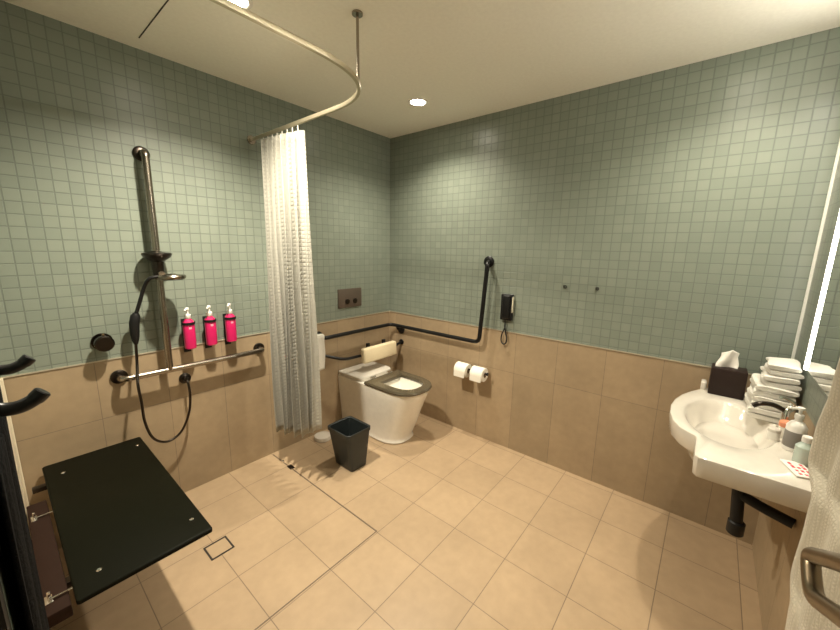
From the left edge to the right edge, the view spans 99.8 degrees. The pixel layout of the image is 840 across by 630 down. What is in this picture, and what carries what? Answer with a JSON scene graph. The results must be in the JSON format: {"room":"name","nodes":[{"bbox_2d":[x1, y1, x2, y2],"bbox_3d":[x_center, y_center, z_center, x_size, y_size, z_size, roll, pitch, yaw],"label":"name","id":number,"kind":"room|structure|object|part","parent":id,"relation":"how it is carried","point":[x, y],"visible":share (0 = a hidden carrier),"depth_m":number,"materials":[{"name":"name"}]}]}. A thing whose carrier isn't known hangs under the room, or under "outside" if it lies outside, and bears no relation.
{"room":"accessible bathroom","nodes":[
{"label":"accessible bathroom","id":0,"kind":"room"},
{"bbox_2d":[0,547,19,629],"bbox_3d":[-1.148,0.096,0.868,1.750,2.400,0.100,10,14,39],"label":"door frame","id":1,"kind":"structure","parent":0,"point":[4,581],"depth_m":0.41,"materials":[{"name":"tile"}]},
{"bbox_2d":[0,582,11,629],"bbox_3d":[-0.135,0.271,0.048,0.876,2.400,0.100,10,14,39],"label":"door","id":2,"kind":"structure","parent":1,"relation":"in","point":[4,618],"depth_m":0.36,"materials":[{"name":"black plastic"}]},
{"bbox_2d":[0,378,30,535],"bbox_3d":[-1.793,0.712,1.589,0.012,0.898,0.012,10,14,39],"label":"trim","id":3,"kind":"structure","parent":1,"relation":"attached to","point":[1,379],"depth_m":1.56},
{"bbox_2d":[0,354,35,374],"bbox_3d":[-0.753,0.086,0.643,0.044,0.046,0.073,10,14,39],"label":"hook","id":4,"kind":"object","parent":1,"relation":"attached to","point":[24,361],"visible":1,"depth_m":0.65,"materials":[{"name":"black metal"}]},
{"bbox_2d":[0,386,49,629],"bbox_3d":[-0.635,0.731,0.625,0.467,1.210,0.023,10,14,39],"label":"towel","id":5,"kind":"object","parent":4,"relation":"hanging from","point":[16,545],"visible":0.97,"depth_m":0.44,"materials":[{"name":"fabric"}]},
{"bbox_2d":[0,388,50,416],"bbox_3d":[-0.570,0.118,0.495,0.044,0.046,0.073,10,14,39],"label":"hook","id":6,"kind":"object","parent":1,"relation":"attached to","point":[37,396],"visible":1,"depth_m":0.50,"materials":[{"name":"black metal"}]},
{"bbox_2d":[26,437,211,627],"bbox_3d":[-1.275,0.770,1.447,0.974,0.067,0.431,10,14,39],"label":"shower bench","id":7,"kind":"object","parent":1,"relation":"attached to","point":[118,512],"visible":0.98,"depth_m":1.32,"materials":[{"name":"black plastic"}]},
{"bbox_3d":[-1.295,0.825,1.226,0.670,0.041,0.056,10,14,39],"label":"hinge rail","id":8,"kind":"part","parent":7,"relation":"part of","materials":[{"name":"brown wood"}]},
{"bbox_3d":[-1.275,0.776,1.448,0.720,0.021,0.385,10,14,39],"label":"support frame","id":9,"kind":"part","parent":7,"relation":"part of","materials":[{"name":"brown wood"}]},
{"bbox_2d":[0,0,389,548],"bbox_3d":[-1.072,-0.187,2.385,0.100,2.400,2.574,10,14,39],"label":"wall","id":10,"kind":"structure","parent":0,"point":[75,102],"depth_m":1.85,"materials":[{"name":"tile"}]},
{"bbox_2d":[90,333,114,351],"bbox_3d":[-1.546,0.131,1.726,0.076,0.094,0.084,10,14,39],"label":"shower mixer","id":11,"kind":"object","parent":10,"relation":"attached to","point":[103,342],"visible":1,"depth_m":1.71,"materials":[{"name":"black metal"}]},
{"bbox_2d":[110,146,264,383],"bbox_3d":[-1.254,-0.270,1.953,0.136,1.187,0.802,10,14,39],"label":"grab rail","id":12,"kind":"object","parent":10,"relation":"attached to","point":[157,257],"visible":0.95,"depth_m":1.81,"materials":[{"name":"metal"}]},
{"bbox_2d":[129,273,185,344],"bbox_3d":[-1.346,-0.036,1.837,0.259,0.356,0.128,-1,11,-13],"label":"shower","id":13,"kind":"object","parent":12,"relation":"attached to","point":[134,321],"visible":1,"depth_m":1.77,"materials":[{"name":"black plastic"}]},
{"bbox_3d":[-1.371,-0.100,1.776,0.132,0.198,0.030,-2,11,-17],"label":"handle","id":14,"kind":"part","parent":13,"relation":"part of","materials":[{"name":"black plastic"}]},
{"bbox_2d":[134,344,191,442],"bbox_3d":[-1.389,0.415,1.940,0.079,0.583,0.298,6,12,24],"label":"shower hose","id":15,"kind":"object","parent":13,"relation":"attached to","point":[185,377],"visible":1,"depth_m":1.89,"materials":[{"name":"black rubber"}]},
{"bbox_2d":[181,319,194,351],"bbox_3d":[-1.309,0.122,2.003,0.092,0.195,0.066,10,14,39],"label":"bracket","id":16,"kind":"object","parent":10,"relation":"attached to","point":[191,323],"visible":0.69,"depth_m":2.00,"materials":[{"name":"black plastic"}]},
{"bbox_2d":[182,307,196,349],"bbox_3d":[-1.289,0.075,1.978,0.067,0.236,0.057,10,14,39],"label":"pump bottle","id":17,"kind":"object","parent":16,"relation":"on","point":[189,334],"visible":1,"depth_m":1.97,"materials":[{"name":"pink plastic"}]},
{"bbox_2d":[0,311,388,378],"bbox_3d":[-1.038,0.117,2.408,0.004,0.006,2.374,10,14,39],"label":"trim","id":18,"kind":"structure","parent":10,"relation":"attached to","point":[385,311],"depth_m":1.82,"materials":[{"name":"metal"}]},
{"bbox_2d":[202,316,215,347],"bbox_3d":[-1.239,0.107,2.088,0.092,0.195,0.066,10,14,39],"label":"bracket","id":19,"kind":"object","parent":10,"relation":"attached to","point":[203,317],"visible":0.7,"depth_m":2.09,"materials":[{"name":"black plastic"}]},
{"bbox_2d":[204,305,217,345],"bbox_3d":[-1.218,0.061,2.063,0.067,0.236,0.057,10,14,39],"label":"pump bottle","id":20,"kind":"object","parent":19,"relation":"in","point":[210,328],"visible":0.98,"depth_m":2.05,"materials":[{"name":"pink plastic"}]},
{"bbox_2d":[223,313,235,344],"bbox_3d":[-1.167,0.093,2.173,0.092,0.195,0.066,10,14,39],"label":"bracket","id":21,"kind":"object","parent":10,"relation":"attached to","point":[224,315],"visible":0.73,"depth_m":2.18,"materials":[{"name":"black plastic"}]},
{"bbox_3d":[-1.200,0.087,2.200,0.006,0.195,0.036,10,14,39],"label":"plate","id":22,"kind":"part","parent":21,"relation":"part of","materials":[{"name":"black plastic"}]},
{"bbox_2d":[225,303,236,341],"bbox_3d":[-1.147,0.046,2.148,0.067,0.236,0.057,10,14,39],"label":"pump bottle","id":23,"kind":"object","parent":21,"relation":"on","point":[230,325],"visible":0.99,"depth_m":2.14,"materials":[{"name":"pink plastic"}]},
{"bbox_2d":[338,287,361,308],"bbox_3d":[-0.575,-0.141,2.915,0.016,0.155,0.243,10,14,39],"label":"flush plate","id":24,"kind":"object","parent":10,"relation":"attached to","point":[351,297],"visible":1,"depth_m":2.90,"materials":[{"name":"brown metal"}]},
{"bbox_2d":[325,339,403,363],"bbox_3d":[-0.455,0.307,2.932,0.883,0.148,0.178,-8,14,-41],"label":"support","id":25,"kind":"object","parent":10,"relation":"attached to","point":[369,354],"visible":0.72,"depth_m":2.93,"materials":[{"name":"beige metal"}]},
{"bbox_3d":[-0.800,0.178,2.640,0.091,0.018,0.083,10,14,39],"label":"towel hook","id":26,"kind":"object","parent":10,"relation":"attached to","visible":0},
{"bbox_2d":[317,334,324,370],"bbox_3d":[-0.771,0.280,2.639,0.068,0.270,0.118,10,14,39],"label":"hand towel","id":27,"kind":"object","parent":26,"relation":"hanging from","point":[321,345],"visible":0.35,"depth_m":2.64,"materials":[{"name":"white fabric"}]},
{"bbox_2d":[50,413,761,629],"bbox_3d":[-0.389,1.292,1.355,2.828,0.100,3.650,10,14,39],"label":"floor","id":28,"kind":"structure","parent":0,"point":[474,532],"depth_m":1.73,"materials":[{"name":"tile"}]},
{"bbox_2d":[203,536,234,560],"bbox_3d":[-0.996,1.153,1.753,0.106,0.003,0.106,10,14,39],"label":"floor drain","id":29,"kind":"object","parent":28,"relation":"on","point":[221,546],"visible":1,"depth_m":1.75,"materials":[{"name":"tile"}]},
{"bbox_2d":[281,460,294,468],"bbox_3d":[-0.907,1.021,2.424,0.125,0.018,0.033,10,14,39],"label":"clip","id":30,"kind":"object","parent":28,"relation":"on","point":[290,466],"visible":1,"depth_m":2.40,"materials":[{"name":"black metal"}]},
{"bbox_2d":[254,454,376,629],"bbox_3d":[-1.006,1.149,1.776,1.074,0.002,1.148,10,14,39],"label":"trim","id":31,"kind":"structure","parent":28,"relation":"on","point":[273,454],"depth_m":1.74,"materials":[{"name":"grey metal"}]},
{"bbox_2d":[314,431,330,442],"bbox_3d":[-0.762,0.950,2.769,0.132,0.036,0.132,10,14,39],"label":"brush base","id":32,"kind":"object","parent":28,"relation":"on","point":[322,436],"visible":0.96,"depth_m":2.74,"materials":[{"name":"white plastic"}]},
{"bbox_2d":[328,416,369,471],"bbox_3d":[-0.485,0.891,2.428,0.230,0.286,0.203,10,14,39],"label":"waste bin","id":33,"kind":"object","parent":28,"relation":"on","point":[349,435],"visible":1,"depth_m":2.38,"materials":[{"name":"grey plastic"}]},
{"bbox_2d":[338,362,431,443],"bbox_3d":[-0.265,0.716,2.859,0.784,0.483,0.384,10,14,39],"label":"toilet","id":34,"kind":"object","parent":28,"relation":"on","point":[391,402],"visible":0.98,"depth_m":2.73,"materials":[{"name":"ceramic"}]},
{"bbox_3d":[-0.134,0.525,2.716,0.454,0.024,0.384,10,14,39],"label":"seat","id":35,"kind":"part","parent":34,"relation":"part of","materials":[{"name":"grey plastic"}]},
{"bbox_2d":[2,0,839,138],"bbox_3d":[-0.340,-1.165,0.895,2.828,0.100,3.650,10,14,39],"label":"ceiling","id":36,"kind":"structure","parent":0,"point":[469,59],"depth_m":1.60,"materials":[{"name":"paint"}]},
{"bbox_2d":[138,0,168,37],"bbox_3d":[-0.870,-1.196,1.282,1.080,0.002,0.004,10,14,39],"label":"trim","id":37,"kind":"structure","parent":36,"relation":"attached to","point":[165,3],"depth_m":1.48,"materials":[{"name":"black metal"}]},
{"bbox_2d":[230,0,252,9],"bbox_3d":[-0.710,-1.203,1.350,0.132,0.006,0.132,10,14,39],"label":"recessed light","id":38,"kind":"object","parent":36,"relation":"in","point":[248,4],"visible":0.38,"depth_m":1.37,"materials":[{"name":"white plastic"}]},
{"bbox_2d":[210,0,362,144],"bbox_3d":[-0.591,-1.048,1.376,0.730,0.316,1.683,0,11,-7],"label":"track","id":39,"kind":"object","parent":36,"relation":"hanging from","point":[227,4],"visible":1,"depth_m":1.24,"materials":[{"name":"metal"}]},
{"bbox_2d":[261,125,321,437],"bbox_3d":[-0.784,-0.105,2.119,0.454,1.848,0.122,10,14,39],"label":"shower curtain","id":40,"kind":"object","parent":39,"relation":"hanging from","point":[295,366],"visible":1,"depth_m":2.07,"materials":[{"name":"white fabric"}]},
{"bbox_2d":[408,98,427,106],"bbox_3d":[-0.013,-1.362,2.267,0.132,0.006,0.132,10,14,39],"label":"recessed light","id":41,"kind":"object","parent":36,"relation":"in","point":[418,102],"visible":1,"depth_m":2.26,"materials":[{"name":"white plastic"}]},
{"bbox_2d":[390,27,839,544],"bbox_3d":[0.806,-0.160,2.442,2.728,2.400,0.100,10,14,39],"label":"wall","id":42,"kind":"structure","parent":0,"point":[693,196],"depth_m":2.08,"materials":[{"name":"tile"}]},
{"bbox_2d":[317,256,493,343],"bbox_3d":[-0.138,-0.084,2.635,1.053,0.724,0.833,10,14,39],"label":"grab rail","id":43,"kind":"object","parent":42,"relation":"attached to","point":[488,261],"visible":0.82,"depth_m":2.73,"materials":[{"name":"black metal"}]},
{"bbox_2d":[500,294,513,344],"bbox_3d":[0.616,0.036,2.536,0.090,0.370,0.050,10,14,39],"label":"wall phone","id":44,"kind":"object","parent":42,"relation":"attached to","point":[507,300],"visible":1,"depth_m":2.50,"materials":[{"name":"black plastic"}]},
{"bbox_3d":[0.610,0.124,2.561,0.053,0.187,0.011,10,14,39],"label":"cord","id":45,"kind":"part","parent":44,"relation":"part of","materials":[{"name":"black plastic"}]},
{"bbox_2d":[390,311,751,374],"bbox_3d":[0.730,0.137,2.488,2.624,0.006,0.004,10,14,39],"label":"trim","id":46,"kind":"structure","parent":42,"relation":"attached to","point":[390,311],"depth_m":2.25,"materials":[{"name":"metal"}]},
{"bbox_2d":[752,157,839,629],"bbox_3d":[0.686,0.244,0.274,0.100,2.400,3.450,10,14,39],"label":"wall","id":47,"kind":"structure","parent":0,"point":[775,544],"depth_m":1.42,"materials":[{"name":"tile"}]},
{"bbox_2d":[669,379,811,512],"bbox_3d":[1.286,0.518,1.485,0.411,0.240,0.847,10,14,39],"label":"basin","id":48,"kind":"object","parent":47,"relation":"attached to","point":[726,446],"visible":0.84,"depth_m":1.26,"materials":[{"name":"white ceramic"}]},
{"bbox_2d":[708,350,747,399],"bbox_3d":[1.511,0.280,1.731,0.133,0.223,0.102,10,14,39],"label":"tissue box","id":49,"kind":"object","parent":48,"relation":"on","point":[726,379],"visible":1,"depth_m":1.71,"materials":[{"name":"black cardboard"}]},
{"bbox_2d":[726,489,795,537],"bbox_3d":[1.271,0.757,1.328,0.054,0.227,0.181,-5,12,-31],"label":"trap","id":50,"kind":"object","parent":48,"relation":"attached to","point":[735,526],"visible":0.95,"depth_m":1.36,"materials":[{"name":"black plastic"}]},
{"bbox_2d":[744,392,780,423],"bbox_3d":[1.511,0.404,1.537,0.146,0.052,0.225,10,14,39],"label":"folded towel","id":51,"kind":"object","parent":48,"relation":"on","point":[772,416],"visible":0.39,"depth_m":1.47,"materials":[{"name":"white fabric"}]},
{"bbox_2d":[747,383,796,411],"bbox_3d":[1.515,0.356,1.533,0.138,0.052,0.224,10,14,39],"label":"folded towel","id":52,"kind":"object","parent":51,"relation":"on","point":[754,398],"visible":0.48,"depth_m":1.46,"materials":[{"name":"white fabric"}]},
{"bbox_2d":[750,373,799,401],"bbox_3d":[1.520,0.310,1.523,0.138,0.050,0.212,10,14,39],"label":"folded towel","id":53,"kind":"object","parent":52,"relation":"on","point":[760,389],"visible":0.69,"depth_m":1.46,"materials":[{"name":"white fabric"}]},
{"bbox_2d":[760,366,801,390],"bbox_3d":[1.531,0.265,1.507,0.118,0.052,0.191,10,14,39],"label":"folded towel","id":54,"kind":"object","parent":53,"relation":"on","point":[791,384],"visible":0.68,"depth_m":1.44,"materials":[{"name":"white fabric"}]},
{"bbox_2d":[764,357,803,378],"bbox_3d":[1.537,0.219,1.498,0.110,0.050,0.173,10,14,39],"label":"folded towel","id":55,"kind":"object","parent":54,"relation":"on","point":[783,367],"visible":1,"depth_m":1.45,"materials":[{"name":"white fabric"}]},
{"bbox_2d":[751,396,796,427],"bbox_3d":[1.394,0.380,1.388,0.145,0.151,0.058,3,11,10],"label":"tap","id":56,"kind":"object","parent":48,"relation":"on","point":[787,414],"visible":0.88,"depth_m":1.38,"materials":[{"name":"silver metal"}]},
{"bbox_3d":[1.385,0.364,1.399,0.124,0.043,0.021,4,11,17],"label":"spout","id":57,"kind":"part","parent":56,"relation":"part of","materials":[{"name":"black metal"}]},
{"bbox_3d":[1.418,0.338,1.367,0.077,0.060,0.020,0,11,-8],"label":"lever","id":58,"kind":"part","parent":56,"relation":"part of","materials":[{"name":"silver metal"}]},
{"bbox_2d":[766,426,781,440],"bbox_3d":[1.325,0.444,1.326,0.037,0.045,0.037,10,14,39],"label":"tub","id":59,"kind":"object","parent":48,"relation":"on","point":[773,433],"visible":1,"depth_m":1.31,"materials":[{"name":"white plastic"}]},
{"bbox_3d":[1.325,0.428,1.323,0.037,0.013,0.037,10,14,39],"label":"lid","id":60,"kind":"part","parent":59,"relation":"part of","materials":[{"name":"white plastic"}]},
{"bbox_2d":[778,419,788,438],"bbox_3d":[1.381,0.433,1.336,0.042,0.066,0.042,10,14,39],"label":"tub","id":61,"kind":"object","parent":48,"relation":"on","point":[782,423],"visible":0.34,"depth_m":1.33,"materials":[{"name":"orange plastic"}]},
{"bbox_3d":[1.381,0.410,1.332,0.042,0.021,0.042,10,14,39],"label":"lid","id":62,"kind":"part","parent":61,"relation":"part of","materials":[{"name":"orange plastic"}]},
{"bbox_2d":[776,407,795,427],"bbox_3d":[1.440,0.411,1.388,0.052,0.092,0.052,10,14,39],"label":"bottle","id":63,"kind":"object","parent":48,"relation":"on","point":[787,414],"depth_m":1.37,"materials":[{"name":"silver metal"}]},
{"bbox_2d":[781,406,807,451],"bbox_3d":[1.325,0.401,1.245,0.055,0.160,0.055,-1,11,-12],"label":"soap dispenser","id":64,"kind":"object","parent":48,"relation":"on","point":[794,430],"visible":0.88,"depth_m":1.24,"materials":[{"name":"white plastic"}]},
{"bbox_2d":[779,459,809,479],"bbox_3d":[1.216,0.496,1.136,0.056,0.007,0.100,5,11,22],"label":"paper packet","id":65,"kind":"object","parent":48,"relation":"on","point":[799,470],"visible":0.84,"depth_m":1.14,"materials":[{"name":"white paper"}]},
{"bbox_2d":[787,462,808,475],"bbox_3d":[1.217,0.494,1.132,0.036,0.001,0.075,5,11,22],"label":"print","id":66,"kind":"object","parent":65,"relation":"on","point":[797,469],"depth_m":1.13},
{"bbox_2d":[792,435,812,466],"bbox_3d":[1.270,0.446,1.168,0.048,0.098,0.048,10,14,39],"label":"bottle","id":67,"kind":"object","parent":48,"relation":"on","point":[801,451],"visible":0.74,"depth_m":1.16,"materials":[{"name":"plastic"}]},
{"bbox_2d":[791,139,839,358],"bbox_3d":[1.747,-0.427,1.529,0.010,1.502,0.010,10,14,39],"label":"trim","id":68,"kind":"structure","parent":47,"relation":"attached to","point":[838,148],"depth_m":1.55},
{"bbox_2d":[800,547,839,627],"bbox_3d":[0.588,0.374,0.389,0.160,0.231,0.435,10,14,39],"label":"grab rail","id":69,"kind":"object","parent":47,"relation":"attached to","point":[812,560],"visible":1,"depth_m":0.54,"materials":[{"name":"silver metal"}]},
{"bbox_2d":[803,211,839,395],"bbox_3d":[1.130,-0.280,0.806,0.017,1.172,1.260,10,14,39],"label":"wall mirror","id":70,"kind":"object","parent":47,"relation":"attached to","point":[823,353],"visible":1,"depth_m":1.24,"materials":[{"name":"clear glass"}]},
{"bbox_3d":[0.847,0.098,0.568,0.055,0.014,0.680,10,14,39],"label":"peg","id":71,"kind":"object","parent":70,"relation":"attached to","visible":0},
{"bbox_2d":[785,358,839,629],"bbox_3d":[0.820,0.522,0.676,0.062,0.872,0.762,10,14,39],"label":"bath towel","id":72,"kind":"object","parent":71,"relation":"hanging from","point":[821,529],"visible":0.8,"depth_m":0.83,"materials":[{"name":"white fabric"}]},
{"bbox_3d":[0.419,0.422,2.746,0.277,0.050,0.082,10,14,39],"label":"holder","id":73,"kind":"object","parent":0,"visible":0},
{"bbox_2d":[454,361,471,377],"bbox_3d":[0.336,0.426,2.777,0.106,0.106,0.108,10,14,39],"label":"toilet roll","id":74,"kind":"object","parent":73,"relation":"on","point":[461,370],"visible":0.93,"depth_m":2.74,"materials":[{"name":"paper"}]},
{"bbox_2d":[469,365,487,382],"bbox_3d":[0.446,0.445,2.688,0.106,0.106,0.108,10,14,39],"label":"toilet roll","id":75,"kind":"object","parent":73,"relation":"on","point":[476,374],"visible":0.92,"depth_m":2.65,"materials":[{"name":"paper"}]}
]}

